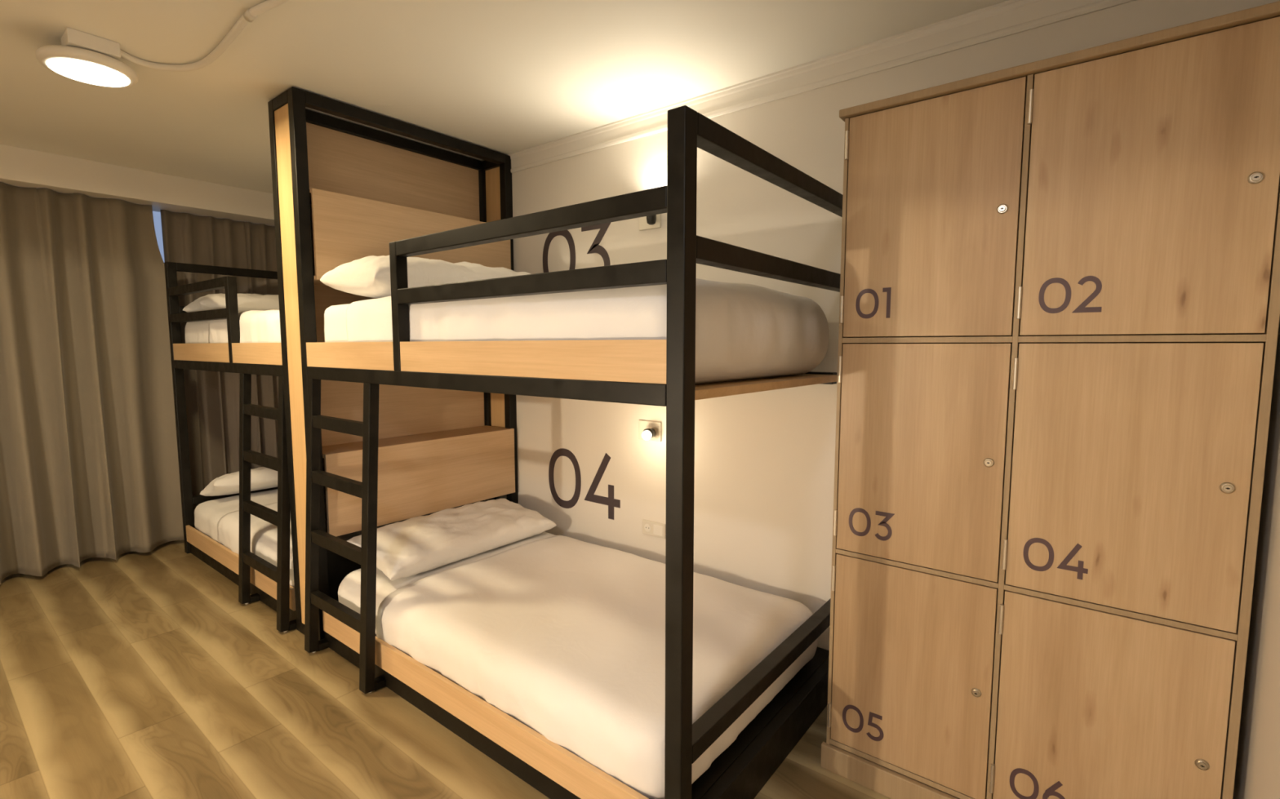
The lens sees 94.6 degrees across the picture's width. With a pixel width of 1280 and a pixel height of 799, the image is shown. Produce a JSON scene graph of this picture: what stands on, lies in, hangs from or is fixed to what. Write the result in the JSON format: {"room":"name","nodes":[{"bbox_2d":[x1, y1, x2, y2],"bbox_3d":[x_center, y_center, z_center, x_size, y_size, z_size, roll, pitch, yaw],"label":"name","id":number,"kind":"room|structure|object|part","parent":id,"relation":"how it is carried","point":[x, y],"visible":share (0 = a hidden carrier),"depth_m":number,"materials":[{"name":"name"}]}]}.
{"room":"dormitory","nodes":[
{"label":"dormitory","id":0,"kind":"room"},
{"bbox_2d":[0,540,959,798],"bbox_3d":[-1.780,1.273,2.044,5.996,0.080,4.126,4,7,38],"label":"floor","id":1,"kind":"structure","parent":0,"point":[135,675],"depth_m":2.29,"materials":[{"name":"wood"}]},
{"bbox_2d":[164,262,296,632],"bbox_3d":[-2.071,0.084,3.858,1.800,1.960,1.275,4,7,38],"label":"bunk bed","id":2,"kind":"object","parent":1,"relation":"on","point":[267,583],"visible":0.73,"depth_m":3.22,"materials":[{"name":"black paint"}]},
{"bbox_3d":[-3.092,0.073,3.975,0.052,1.960,0.052,4,7,38],"label":"post","id":3,"kind":"part","parent":2,"relation":"part of","materials":[{"name":"black metal"}]},
{"bbox_3d":[-2.719,-0.636,4.385,0.052,0.054,1.151,4,7,38],"label":"rail","id":4,"kind":"part","parent":2,"relation":"part of","materials":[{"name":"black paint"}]},
{"bbox_3d":[-2.666,-0.676,3.566,1.038,0.052,0.045,4,7,38],"label":"guard rail","id":5,"kind":"part","parent":2,"relation":"part of","materials":[{"name":"black metal"}]},
{"bbox_3d":[-2.666,-0.505,3.581,1.038,0.055,0.045,4,7,38],"label":"guard rail","id":6,"kind":"part","parent":2,"relation":"part of","materials":[{"name":"black metal"}]},
{"bbox_3d":[-2.719,-0.919,4.359,0.052,0.052,1.151,4,7,38],"label":"rail","id":7,"kind":"part","parent":2,"relation":"part of","materials":[{"name":"black metal"}]},
{"bbox_3d":[-2.386,-0.187,3.392,1.747,0.055,0.050,4,7,38],"label":"rail","id":8,"kind":"part","parent":2,"relation":"part of","materials":[{"name":"black paint"}]},
{"bbox_3d":[-2.241,-0.438,3.251,0.045,0.470,0.045,4,7,38],"label":"guard post","id":9,"kind":"part","parent":2,"relation":"part of","materials":[{"name":"black metal"}]},
{"bbox_2d":[185,310,280,343],"bbox_3d":[-2.056,-0.396,3.802,1.739,0.322,1.065,4,7,38],"label":"mattress","id":10,"kind":"object","parent":2,"relation":"on","point":[255,326],"visible":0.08,"depth_m":3.23,"materials":[{"name":"white fabric"}]},
{"bbox_2d":[182,293,279,312],"bbox_3d":[-2.573,-0.654,4.181,0.358,0.164,1.000,4,7,38],"label":"pillow","id":11,"kind":"object","parent":10,"relation":"on","point":[246,302],"visible":0.32,"depth_m":3.88,"materials":[{"name":"white fabric"}]},
{"bbox_3d":[-2.719,0.653,4.502,0.052,0.050,1.151,4,7,38],"label":"rail","id":12,"kind":"part","parent":2,"relation":"part of","materials":[{"name":"black metal"}]},
{"bbox_3d":[-2.398,1.054,3.531,1.800,0.087,0.042,4,7,38],"label":"frame","id":13,"kind":"part","parent":2,"relation":"part of","materials":[{"name":"black paint"}]},
{"bbox_2d":[194,488,294,587],"bbox_3d":[-2.048,0.792,3.918,1.735,0.255,1.140,4,7,38],"label":"mattress","id":14,"kind":"object","parent":2,"relation":"on","point":[218,519],"visible":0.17,"depth_m":3.63,"materials":[{"name":"white fabric"}]},
{"bbox_2d":[200,471,239,496],"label":"pillow","id":15,"kind":"object","parent":14,"relation":"on","point":[226,484],"depth_m":3.97,"materials":[{"name":"white fabric"}]},
{"bbox_2d":[250,466,277,491],"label":"pillow","id":16,"kind":"object","parent":14,"relation":"on","point":[263,477],"depth_m":4.12,"materials":[{"name":"white fabric"}]},
{"bbox_2d":[267,86,518,640],"bbox_3d":[-1.230,-0.145,3.219,0.284,2.532,1.206,4,7,38],"label":"partition panel","id":17,"kind":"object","parent":1,"relation":"on","point":[344,191],"depth_m":3.00,"materials":[{"name":"black paint"}]},
{"bbox_3d":[-1.595,-1.340,2.661,0.162,0.052,0.052,4,7,38],"label":"rail","id":18,"kind":"part","parent":17,"relation":"part of","materials":[{"name":"black metal"}]},
{"bbox_3d":[-1.679,-0.111,2.839,0.052,2.532,0.052,4,7,38],"label":"post","id":19,"kind":"part","parent":17,"relation":"part of","materials":[{"name":"black paint"}]},
{"bbox_3d":[-1.595,1.131,2.886,0.162,0.050,0.052,4,7,38],"label":"rail","id":20,"kind":"part","parent":17,"relation":"part of","materials":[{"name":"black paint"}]},
{"bbox_3d":[-1.510,-0.099,2.707,0.052,2.532,0.052,4,7,38],"label":"post","id":21,"kind":"part","parent":17,"relation":"part of","materials":[{"name":"black paint"}]},
{"bbox_2d":[309,188,311,204],"bbox_3d":[-1.225,-0.978,3.139,0.235,0.018,1.100,4,7,38],"label":"shelf","id":22,"kind":"object","parent":17,"relation":"attached to","point":[310,189],"depth_m":2.66,"materials":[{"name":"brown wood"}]},
{"bbox_2d":[313,275,326,285],"bbox_3d":[-1.225,-0.597,3.174,0.235,0.018,1.100,4,7,38],"label":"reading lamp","id":23,"kind":"object","parent":17,"relation":"attached to","point":[317,282],"depth_m":2.73,"materials":[{"name":"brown wood"}]},
{"bbox_3d":[-1.321,-1.387,3.179,0.052,0.052,1.102,4,7,38],"label":"rail","id":24,"kind":"part","parent":17,"relation":"part of","materials":[{"name":"black metal"}]},
{"bbox_3d":[-1.328,-0.374,3.268,0.016,1.979,1.090,4,7,38],"label":"panel","id":25,"kind":"part","parent":17,"relation":"part of","materials":[{"name":"brown wood"}]},
{"bbox_3d":[-1.153,-1.375,3.046,0.052,0.052,1.102,4,7,38],"label":"rail","id":26,"kind":"part","parent":17,"relation":"part of","materials":[{"name":"black metal"}]},
{"bbox_3d":[-1.259,0.873,3.302,0.222,0.390,1.052,4,7,38],"label":"panel","id":27,"kind":"part","parent":17,"relation":"part of","materials":[{"name":"paint"}]},
{"bbox_2d":[321,425,507,457],"bbox_3d":[-1.225,0.219,3.248,0.235,0.018,1.100,4,7,38],"label":"shelf","id":28,"kind":"object","parent":17,"relation":"attached to","point":[431,437],"depth_m":3.21,"materials":[{"name":"brown wood"}]},
{"bbox_3d":[-0.964,-0.193,3.742,0.052,2.532,0.052,4,7,38],"label":"post","id":29,"kind":"part","parent":17,"relation":"part of","materials":[{"name":"black metal"}]},
{"bbox_3d":[-0.880,-1.421,3.564,0.162,0.052,0.052,4,7,38],"label":"rail","id":30,"kind":"part","parent":17,"relation":"part of","materials":[{"name":"black metal"}]},
{"bbox_3d":[-0.796,-0.181,3.610,0.052,2.532,0.052,4,7,38],"label":"post","id":31,"kind":"part","parent":17,"relation":"part of","materials":[{"name":"black paint"}]},
{"bbox_2d":[304,105,843,798],"bbox_3d":[-0.351,0.207,2.507,2.050,1.960,1.275,4,7,38],"label":"bunk bed","id":32,"kind":"object","parent":1,"relation":"on","point":[651,372],"visible":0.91,"depth_m":1.79,"materials":[{"name":"black paint"}]},
{"bbox_3d":[-0.889,-0.342,2.189,0.045,0.470,0.045,4,7,38],"label":"guard post","id":33,"kind":"part","parent":32,"relation":"part of","materials":[{"name":"black metal"}]},
{"bbox_3d":[-0.677,1.177,2.180,2.050,0.087,0.042,4,7,38],"label":"frame","id":34,"kind":"part","parent":32,"relation":"part of","materials":[{"name":"black paint"}]},
{"bbox_3d":[-0.706,-0.068,2.072,1.997,0.055,0.050,4,7,38],"label":"rail","id":35,"kind":"part","parent":32,"relation":"part of","materials":[{"name":"black metal"}]},
{"bbox_3d":[-0.397,-0.515,1.784,1.207,0.052,0.045,4,7,38],"label":"guard rail","id":36,"kind":"part","parent":32,"relation":"part of","materials":[{"name":"black metal"}]},
{"bbox_3d":[-0.397,-0.343,1.799,1.207,0.055,0.045,4,7,38],"label":"guard rail","id":37,"kind":"part","parent":32,"relation":"part of","materials":[{"name":"black metal"}]},
{"bbox_2d":[324,278,828,384],"bbox_3d":[-0.357,-0.280,2.481,2.034,0.331,1.098,4,7,38],"label":"mattress","id":38,"kind":"object","parent":32,"relation":"on","point":[744,331],"visible":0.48,"depth_m":1.80,"materials":[{"name":"white fabric"}]},
{"bbox_2d":[320,255,391,297],"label":"pillow","id":39,"kind":"object","parent":38,"relation":"on","point":[368,276],"depth_m":2.51,"materials":[{"name":"white fabric"}]},
{"bbox_2d":[407,257,531,288],"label":"pillow","id":40,"kind":"object","parent":38,"relation":"on","point":[421,272],"depth_m":2.64,"materials":[{"name":"white fabric"}]},
{"bbox_2d":[337,531,818,798],"bbox_3d":[-0.344,0.914,2.578,1.958,0.255,1.134,4,7,38],"label":"mattress","id":41,"kind":"object","parent":32,"relation":"on","point":[563,636],"visible":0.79,"depth_m":2.14,"materials":[{"name":"white fabric"}]},
{"bbox_2d":[346,498,556,581],"bbox_3d":[-0.939,0.675,3.034,0.447,0.172,0.970,4,7,38],"label":"pillow","id":42,"kind":"object","parent":41,"relation":"on","point":[413,546],"visible":0.91,"depth_m":2.88,"materials":[{"name":"white fabric"}]},
{"bbox_3d":[0.099,0.301,1.469,0.052,1.960,0.052,4,7,38],"label":"post","id":43,"kind":"part","parent":32,"relation":"part of","materials":[{"name":"black metal"}]},
{"bbox_3d":[0.472,0.881,1.996,0.052,0.050,1.151,4,7,38],"label":"rail","id":44,"kind":"part","parent":32,"relation":"part of","materials":[{"name":"black metal"}]},
{"bbox_3d":[0.471,1.164,2.019,0.041,0.142,1.130,4,7,38],"label":"frame","id":45,"kind":"part","parent":32,"relation":"part of","materials":[{"name":"black paint"}]},
{"bbox_3d":[0.472,-0.408,1.879,0.052,0.054,1.151,4,7,38],"label":"rail","id":46,"kind":"part","parent":32,"relation":"part of","materials":[{"name":"black metal"}]},
{"bbox_3d":[0.472,-0.692,1.853,0.052,0.052,1.151,4,7,38],"label":"rail","id":47,"kind":"part","parent":32,"relation":"part of","materials":[{"name":"black metal"}]},
{"bbox_3d":[-0.015,-0.139,2.945,1.997,0.046,0.050,4,7,38],"label":"rail","id":48,"kind":"part","parent":32,"relation":"part of","materials":[{"name":"black paint"}]},
{"bbox_2d":[820,0,1279,798],"bbox_3d":[1.151,0.187,1.795,0.979,2.128,0.524,4,7,38],"label":"tall cabinet","id":49,"kind":"object","parent":1,"relation":"on","point":[1060,304],"visible":1,"depth_m":1.53,"materials":[{"name":"laminate"}]},
{"bbox_3d":[0.787,0.172,2.093,0.011,2.104,0.506,4,7,38],"label":"panel","id":50,"kind":"part","parent":49,"relation":"part of","materials":[{"name":"laminate"}]},
{"bbox_2d":[829,714,991,798],"bbox_3d":[0.968,1.140,2.031,0.456,0.016,0.496,4,7,38],"label":"shelf","id":51,"kind":"object","parent":49,"relation":"attached to","point":[911,773],"depth_m":1.84,"materials":[{"name":"laminate"}]},
{"bbox_3d":[0.819,0.830,1.814,0.450,0.635,0.018,4,7,38],"label":"door","id":52,"kind":"part","parent":49,"relation":"part of","materials":[{"name":"brown wood"}]},
{"bbox_2d":[835,535,1001,588],"bbox_3d":[0.968,0.487,1.972,0.456,0.014,0.496,4,7,38],"label":"shelf","id":53,"kind":"object","parent":49,"relation":"attached to","point":[965,579],"depth_m":1.77,"materials":[{"name":"laminate"}]},
{"bbox_3d":[0.819,0.166,1.754,0.450,0.660,0.018,4,7,38],"label":"door","id":54,"kind":"part","parent":49,"relation":"part of","materials":[{"name":"brown wood"}]},
{"bbox_2d":[841,336,1012,343],"bbox_3d":[0.968,-0.191,1.910,0.456,0.016,0.496,4,7,38],"label":"shelf","id":55,"kind":"object","parent":49,"relation":"attached to","point":[845,340],"depth_m":1.74,"materials":[{"name":"laminate"}]},
{"bbox_3d":[0.819,-0.514,1.692,0.450,0.661,0.018,4,7,38],"label":"door","id":56,"kind":"part","parent":49,"relation":"part of","materials":[{"name":"brown wood"}]},
{"bbox_3d":[1.309,0.136,1.993,0.927,2.014,0.008,4,7,38],"label":"panel","id":57,"kind":"part","parent":49,"relation":"part of","materials":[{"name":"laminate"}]},
{"bbox_3d":[1.188,0.856,1.524,0.452,0.635,0.018,4,7,38],"label":"door","id":58,"kind":"part","parent":49,"relation":"part of","materials":[{"name":"brown wood"}]},
{"bbox_2d":[1004,582,1237,640],"bbox_3d":[1.337,0.513,1.682,0.458,0.014,0.496,4,7,38],"label":"shelf","id":59,"kind":"object","parent":49,"relation":"attached to","point":[1112,611],"depth_m":1.47,"materials":[{"name":"laminate"}]},
{"bbox_3d":[1.188,0.192,1.464,0.452,0.660,0.018,4,7,38],"label":"door","id":60,"kind":"part","parent":49,"relation":"part of","materials":[{"name":"brown wood"}]},
{"bbox_2d":[1017,334,1266,342],"bbox_3d":[1.337,-0.165,1.621,0.458,0.016,0.496,4,7,38],"label":"shelf","id":61,"kind":"object","parent":49,"relation":"attached to","point":[1021,338],"depth_m":1.43,"materials":[{"name":"laminate"}]},
{"bbox_3d":[1.188,-0.488,1.402,0.452,0.661,0.018,4,7,38],"label":"door","id":62,"kind":"part","parent":49,"relation":"part of","materials":[{"name":"brown wood"}]},
{"bbox_3d":[1.526,0.225,1.512,0.017,2.104,0.506,4,7,38],"label":"panel","id":63,"kind":"part","parent":49,"relation":"part of","materials":[{"name":"laminate"}]},
{"bbox_2d":[0,0,1008,193],"bbox_3d":[-1.780,-1.336,1.807,5.996,0.080,4.126,4,7,38],"label":"ceiling","id":64,"kind":"structure","parent":0,"point":[505,77],"depth_m":2.37,"materials":[{"name":"paint"}]},
{"bbox_2d":[35,27,137,88],"bbox_3d":[-2.091,-1.284,2.240,0.284,0.102,0.284,4,7,38],"label":"ceiling lamp","id":65,"kind":"object","parent":64,"relation":"attached to","point":[81,56],"visible":1,"depth_m":2.17,"materials":[{"name":"white plastic"}]},
{"bbox_2d":[45,57,129,87],"bbox_3d":[-2.091,-1.238,2.244,0.236,0.010,0.236,4,7,38],"label":"diffuser","id":66,"kind":"object","parent":65,"relation":"attached to","point":[113,74],"depth_m":2.22,"materials":[{"name":"white plastic"}]},
{"bbox_2d":[120,0,288,71],"bbox_3d":[-1.432,-1.308,2.100,1.203,0.031,0.246,2,6,23],"label":"cable conduit","id":67,"kind":"object","parent":64,"relation":"attached to","point":[251,14],"visible":0.88,"depth_m":2.21,"materials":[{"name":"white plastic"}]},
{"bbox_2d":[496,0,1279,650],"bbox_3d":[-0.534,-0.175,3.500,5.996,2.540,0.100,4,7,38],"label":"wall","id":68,"kind":"structure","parent":0,"point":[765,460],"depth_m":2.64,"materials":[{"name":"white paint"}]},
{"bbox_2d":[542,222,611,272],"bbox_3d":[-0.348,-0.780,3.233,0.539,0.350,0.002,4,7,38],"label":"number","id":69,"kind":"object","parent":68,"relation":"attached to","point":[595,247],"depth_m":3.24,"materials":[{"name":"black paint"}]},
{"bbox_2d":[548,448,620,519],"bbox_3d":[-0.323,0.459,3.325,0.553,0.361,0.002,4,7,38],"label":"number","id":70,"kind":"object","parent":68,"relation":"attached to","point":[610,501],"depth_m":3.34,"materials":[{"name":"black paint"}]},
{"bbox_2d":[638,213,661,231],"bbox_3d":[0.029,-0.884,2.871,0.142,0.097,0.086,4,7,38],"label":"reading lamp","id":71,"kind":"object","parent":68,"relation":"attached to","point":[650,222],"visible":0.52,"depth_m":2.88,"materials":[{"name":"beige plastic"}]},
{"bbox_2d":[639,420,661,441],"bbox_3d":[0.019,0.162,2.955,0.139,0.098,0.116,4,7,38],"label":"reading lamp","id":72,"kind":"object","parent":68,"relation":"attached to","point":[648,430],"visible":1,"depth_m":2.96,"materials":[{"name":"silver"}]},
{"bbox_3d":[0.033,0.176,2.901,0.048,0.048,0.048,4,7,38],"label":"bulb","id":73,"kind":"part","parent":72,"relation":"part of","materials":[{"name":"white glass"}]},
{"bbox_2d":[642,519,665,538],"bbox_3d":[0.070,0.663,3.027,0.144,0.076,0.011,4,7,38],"label":"wall socket","id":74,"kind":"object","parent":68,"relation":"attached to","point":[649,527],"visible":0.99,"depth_m":3.02,"materials":[{"name":"beige plastic"}]},
{"bbox_2d":[644,524,650,532],"bbox_3d":[0.039,0.662,3.046,0.042,0.042,0.001,4,7,38],"label":"socket","id":75,"kind":"object","parent":74,"relation":"attached to","point":[646,526],"depth_m":3.05,"materials":[{"name":"white plastic"}]},
{"bbox_2d":[507,0,1135,173],"bbox_3d":[-0.354,-1.368,3.175,5.246,0.105,0.016,4,7,38],"label":"trim","id":76,"kind":"structure","parent":68,"relation":"attached to","point":[1010,17],"depth_m":2.28,"materials":[{"name":"paint"}]},
{"bbox_2d":[1232,317,1279,798],"bbox_3d":[0.504,0.137,0.069,0.100,2.540,4.026,4,7,38],"label":"wall","id":77,"kind":"structure","parent":0,"point":[1257,773],"depth_m":1.33,"materials":[{"name":"paint"}]},
{"bbox_3d":[-3.938,-0.186,3.620,0.100,2.540,3.926,4,7,38],"label":"wall","id":78,"kind":"structure","parent":0,"visible":0},
{"bbox_2d":[0,182,183,584],"bbox_3d":[-3.820,-0.076,3.338,0.190,2.325,2.020,4,7,38],"label":"curtain","id":79,"kind":"object","parent":78,"relation":"hanging from","point":[89,462],"visible":0.97,"depth_m":3.73,"materials":[{"name":"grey fabric"}]},
{"bbox_2d":[0,143,274,226],"bbox_3d":[-3.761,-1.343,3.375,0.350,0.190,3.926,4,7,38],"label":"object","id":80,"kind":"structure","parent":78,"relation":"attached to","point":[19,166],"depth_m":3.77,"materials":[{"name":"paint"}]},
{"bbox_2d":[152,211,164,262],"bbox_3d":[-3.701,-0.586,3.885,0.040,1.590,2.650,4,7,38],"label":"window","id":81,"kind":"structure","parent":78,"relation":"in","point":[157,215],"depth_m":4.19,"materials":[{"name":"glass"}]},
{"bbox_2d":[160,209,278,529],"bbox_3d":[-2.959,-0.187,4.626,0.075,2.338,1.137,4,7,38],"label":"curtain","id":82,"kind":"object","parent":78,"relation":"hanging from","point":[211,397],"visible":0.28,"depth_m":4.40,"materials":[{"name":"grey fabric"}]}
]}

